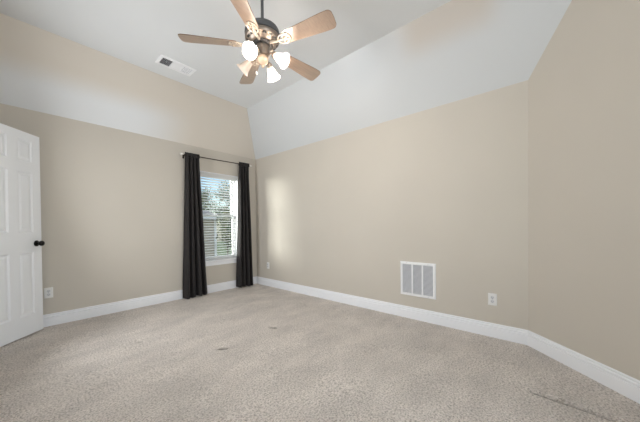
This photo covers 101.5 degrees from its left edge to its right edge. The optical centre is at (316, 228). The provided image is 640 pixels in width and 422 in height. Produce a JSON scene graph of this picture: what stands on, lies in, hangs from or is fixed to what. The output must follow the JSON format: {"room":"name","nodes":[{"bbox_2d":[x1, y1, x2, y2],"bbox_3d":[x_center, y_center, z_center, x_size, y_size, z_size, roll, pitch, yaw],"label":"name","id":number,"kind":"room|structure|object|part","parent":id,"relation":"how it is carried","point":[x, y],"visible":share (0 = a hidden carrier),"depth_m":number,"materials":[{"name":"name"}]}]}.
{"room":"empty bedroom","nodes":[
{"label":"empty bedroom","id":0,"kind":"room"},
{"bbox_2d":[0,103,256,314],"bbox_3d":[-2.374,-0.119,3.936,0.150,2.480,3.599,0,1,41],"label":"wall","id":1,"kind":"structure","parent":0,"point":[112,199],"depth_m":3.44,"materials":[{"name":"paint"}]},
{"bbox_2d":[44,287,52,298],"bbox_3d":[-3.083,0.735,3.005,0.009,0.120,0.074,0,1,41],"label":"wall outlet","id":2,"kind":"object","parent":1,"relation":"attached to","point":[48,292],"visible":1,"depth_m":3.00,"materials":[{"name":"white plastic"}]},
{"bbox_2d":[43,276,256,326],"bbox_3d":[-2.300,1.031,3.893,0.016,0.138,3.399,0,1,41],"label":"baseboard","id":3,"kind":"structure","parent":1,"relation":"attached to","point":[57,318],"depth_m":3.50,"materials":[{"name":"white wood"}]},
{"bbox_2d":[180,152,251,166],"bbox_3d":[-1.693,-1.164,4.514,0.112,0.089,1.299,0,1,41],"label":"curtain rod","id":4,"kind":"object","parent":1,"relation":"attached to","point":[181,153],"visible":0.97,"depth_m":4.40,"materials":[{"name":"brown metal"}]},
{"bbox_2d":[183,152,207,298],"bbox_3d":[-1.938,-0.056,4.176,0.117,2.296,0.400,0,1,41],"label":"curtain","id":5,"kind":"object","parent":4,"relation":"hanging from","point":[194,265],"visible":1,"depth_m":4.14,"materials":[{"name":"fabric"}]},
{"bbox_2d":[236,162,252,286],"bbox_3d":[-1.335,-0.079,4.863,0.109,2.312,0.352,0,1,41],"label":"curtain","id":6,"kind":"object","parent":4,"relation":"hanging from","point":[244,268],"visible":1,"depth_m":4.82,"materials":[{"name":"fabric"}]},
{"bbox_2d":[200,171,237,265],"bbox_3d":[-1.763,-0.170,4.598,0.187,1.595,0.890,0,1,41],"label":"window","id":7,"kind":"structure","parent":1,"relation":"in","point":[226,260],"depth_m":4.85,"materials":[{"name":"white plastic"}]},
{"bbox_3d":[-1.823,-0.567,4.643,0.028,0.720,0.720,0,1,41],"label":"sash","id":8,"kind":"part","parent":7,"relation":"part of","materials":[{"name":"white plastic"}]},
{"bbox_2d":[200,172,236,260],"bbox_3d":[-1.745,-0.211,4.581,0.073,1.487,0.764,0,1,41],"label":"window blind","id":9,"kind":"object","parent":7,"relation":"attached to","point":[204,174],"visible":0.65,"depth_m":4.61,"materials":[{"name":"white plastic"}]},
{"bbox_3d":[-1.745,0.524,4.595,0.050,0.018,0.756,0,1,41],"label":"rail","id":10,"kind":"part","parent":9,"relation":"part of","materials":[{"name":"white plastic"}]},
{"bbox_3d":[-1.792,0.137,4.629,0.028,0.772,0.720,0,1,41],"label":"sash","id":11,"kind":"part","parent":7,"relation":"part of","materials":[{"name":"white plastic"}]},
{"bbox_3d":[-1.730,0.549,4.582,0.117,0.024,0.890,0,1,41],"label":"sill","id":12,"kind":"part","parent":7,"relation":"part of","materials":[{"name":"white wood"}]},
{"bbox_3d":[-1.808,-0.207,4.636,0.070,1.520,0.800,0,1,41],"label":"frame","id":13,"kind":"part","parent":7,"relation":"part of","materials":[{"name":"white plastic"}]},
{"bbox_2d":[0,0,571,159],"bbox_3d":[-0.188,-1.734,2.002,5.821,0.787,3.514,0,1,41],"label":"ceiling","id":14,"kind":"structure","parent":0,"point":[89,61],"depth_m":2.86,"materials":[{"name":"paint"}]},
{"bbox_2d":[155,54,195,76],"bbox_3d":[-1.762,-2.040,3.283,0.212,0.012,0.414,0,1,41],"label":"ceiling vent","id":15,"kind":"object","parent":14,"relation":"in","point":[163,60],"visible":1,"depth_m":3.26,"materials":[{"name":"white metal"}]},
{"bbox_2d":[178,0,335,83],"bbox_3d":[-0.429,-1.647,2.248,1.276,0.798,1.238,0,1,41],"label":"ceiling fan","id":16,"kind":"object","parent":14,"relation":"hanging from","point":[262,36],"visible":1,"depth_m":2.13,"materials":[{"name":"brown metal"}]},
{"bbox_3d":[-0.888,-1.550,2.153,0.455,0.041,0.143,-1,1,-9],"label":"blade","id":17,"kind":"part","parent":16,"relation":"part of","materials":[{"name":"brown wood"}]},
{"bbox_3d":[-0.525,-1.549,1.797,0.143,0.041,0.455,0,1,9],"label":"blade","id":18,"kind":"part","parent":16,"relation":"part of","materials":[{"name":"brown wood"}]},
{"bbox_3d":[-0.631,-1.403,2.271,0.144,0.139,0.121,0,1,41],"label":"lamp shade","id":19,"kind":"part","parent":16,"relation":"part of","materials":[{"name":"white glass"}]},
{"bbox_3d":[-0.661,-1.556,2.608,0.143,0.041,0.455,-1,1,-27],"label":"blade","id":20,"kind":"part","parent":16,"relation":"part of","materials":[{"name":"brown wood"}]},
{"bbox_3d":[-0.504,-1.402,2.054,0.121,0.139,0.144,0,1,41],"label":"lamp shade","id":21,"kind":"part","parent":16,"relation":"part of","materials":[{"name":"white glass"}]},
{"bbox_3d":[-0.415,-1.407,2.398,0.121,0.139,0.144,0,1,41],"label":"lamp shade","id":22,"kind":"part","parent":16,"relation":"part of","materials":[{"name":"white glass"}]},
{"bbox_3d":[-0.288,-1.405,2.182,0.144,0.139,0.121,0,1,41],"label":"lamp shade","id":23,"kind":"part","parent":16,"relation":"part of","materials":[{"name":"white glass"}]},
{"bbox_3d":[-0.151,-1.560,2.526,0.146,0.041,0.454,0,1,41],"label":"blade","id":24,"kind":"part","parent":16,"relation":"part of","materials":[{"name":"brown wood"}]},
{"bbox_3d":[-0.074,-1.556,2.031,0.455,0.041,0.143,0,1,27],"label":"blade","id":25,"kind":"part","parent":16,"relation":"part of","materials":[{"name":"brown wood"}]},
{"bbox_2d":[0,284,639,421],"bbox_3d":[-0.400,1.120,1.746,5.744,0.062,4.169,0,1,41],"label":"floor","id":26,"kind":"structure","parent":0,"point":[255,352],"depth_m":2.02,"materials":[{"name":"carpet"}]},
{"bbox_2d":[255,80,527,329],"bbox_3d":[0.408,-0.135,3.825,4.182,2.460,0.100,0,1,41],"label":"wall","id":27,"kind":"structure","parent":0,"point":[445,186],"depth_m":3.08,"materials":[{"name":"paint"}]},
{"bbox_2d":[257,276,527,344],"bbox_3d":[0.381,1.007,3.794,4.182,0.138,0.016,0,1,41],"label":"baseboard","id":28,"kind":"structure","parent":27,"relation":"attached to","point":[517,335],"depth_m":3.09,"materials":[{"name":"white wood"}]},
{"bbox_2d":[400,261,435,299],"bbox_3d":[1.185,0.599,3.084,0.417,0.407,0.013,0,1,41],"label":"air vent","id":29,"kind":"object","parent":27,"relation":"in","point":[417,279],"visible":1,"depth_m":3.08,"materials":[{"name":"white metal"}]},
{"bbox_2d":[488,293,496,305],"bbox_3d":[1.745,0.702,2.599,0.074,0.120,0.009,0,1,41],"label":"wall outlet","id":30,"kind":"object","parent":27,"relation":"attached to","point":[492,298],"visible":1,"depth_m":2.60,"materials":[{"name":"white plastic"}]},
{"bbox_2d":[528,0,639,379],"bbox_3d":[2.067,-0.478,1.336,0.100,3.167,2.152,-1,1,-4],"label":"wall","id":31,"kind":"structure","parent":0,"point":[584,86],"depth_m":1.91,"materials":[{"name":"paint"}]},
{"bbox_2d":[527,330,639,403],"bbox_3d":[2.023,1.017,1.348,0.016,0.138,2.152,-1,1,-4],"label":"baseboard","id":32,"kind":"structure","parent":31,"relation":"attached to","point":[628,386],"depth_m":1.90,"materials":[{"name":"white wood"}]},
{"bbox_3d":[-1.327,-0.438,0.688,5.704,3.167,0.100,0,1,41],"label":"wall","id":33,"kind":"structure","parent":0,"visible":0},
{"bbox_2d":[0,123,44,346],"bbox_3d":[-3.000,0.053,2.565,0.175,2.100,0.614,-1,1,-8],"label":"door","id":34,"kind":"structure","parent":33,"relation":"in","point":[21,290],"depth_m":2.64,"materials":[{"name":"white wood"}]},
{"bbox_3d":[-2.980,0.155,2.815,0.070,0.064,0.064,-1,1,-8],"label":"knob","id":35,"kind":"part","parent":34,"relation":"part of","materials":[{"name":"black metal"}]},
{"label":"outside","id":36,"kind":"structure","parent":0,"visible":0},
{"bbox_2d":[217,241,231,255],"bbox_3d":[-18.259,4.012,36.000,65.096,0.200,90.000,0,1,41],"label":"ground","id":37,"kind":"structure","parent":36,"point":[218,243],"depth_m":47.77,"materials":[{"name":"green plant"}]},
{"bbox_2d":[203,211,218,256],"bbox_3d":[-10.367,1.379,13.169,7.950,5.400,8.120,0,1,41],"label":"house","id":38,"kind":"structure","parent":37,"relation":"on","point":[205,228],"depth_m":13.46,"materials":[{"name":"paint"}]},
{"bbox_2d":[201,188,221,235],"bbox_3d":[-10.350,0.023,24.415,4.224,7.878,5.962,0,1,18],"label":"tree","id":39,"kind":"object","parent":37,"relation":"on","point":[205,188],"visible":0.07,"depth_m":23.85,"materials":[{"name":"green plant"}]},
{"bbox_2d":[208,180,231,254],"bbox_3d":[-10.382,-0.888,31.156,5.252,9.557,7.296,0,1,26],"label":"tree","id":40,"kind":"object","parent":37,"relation":"on","point":[225,180],"visible":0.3,"depth_m":29.75,"materials":[{"name":"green plant"}]},
{"bbox_2d":[216,203,231,249],"bbox_3d":[-3.714,1.360,12.484,3.202,5.335,2.927,0,1,41],"label":"tree","id":41,"kind":"object","parent":37,"relation":"on","point":[225,230],"visible":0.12,"depth_m":11.82,"materials":[{"name":"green plant"}]}
]}

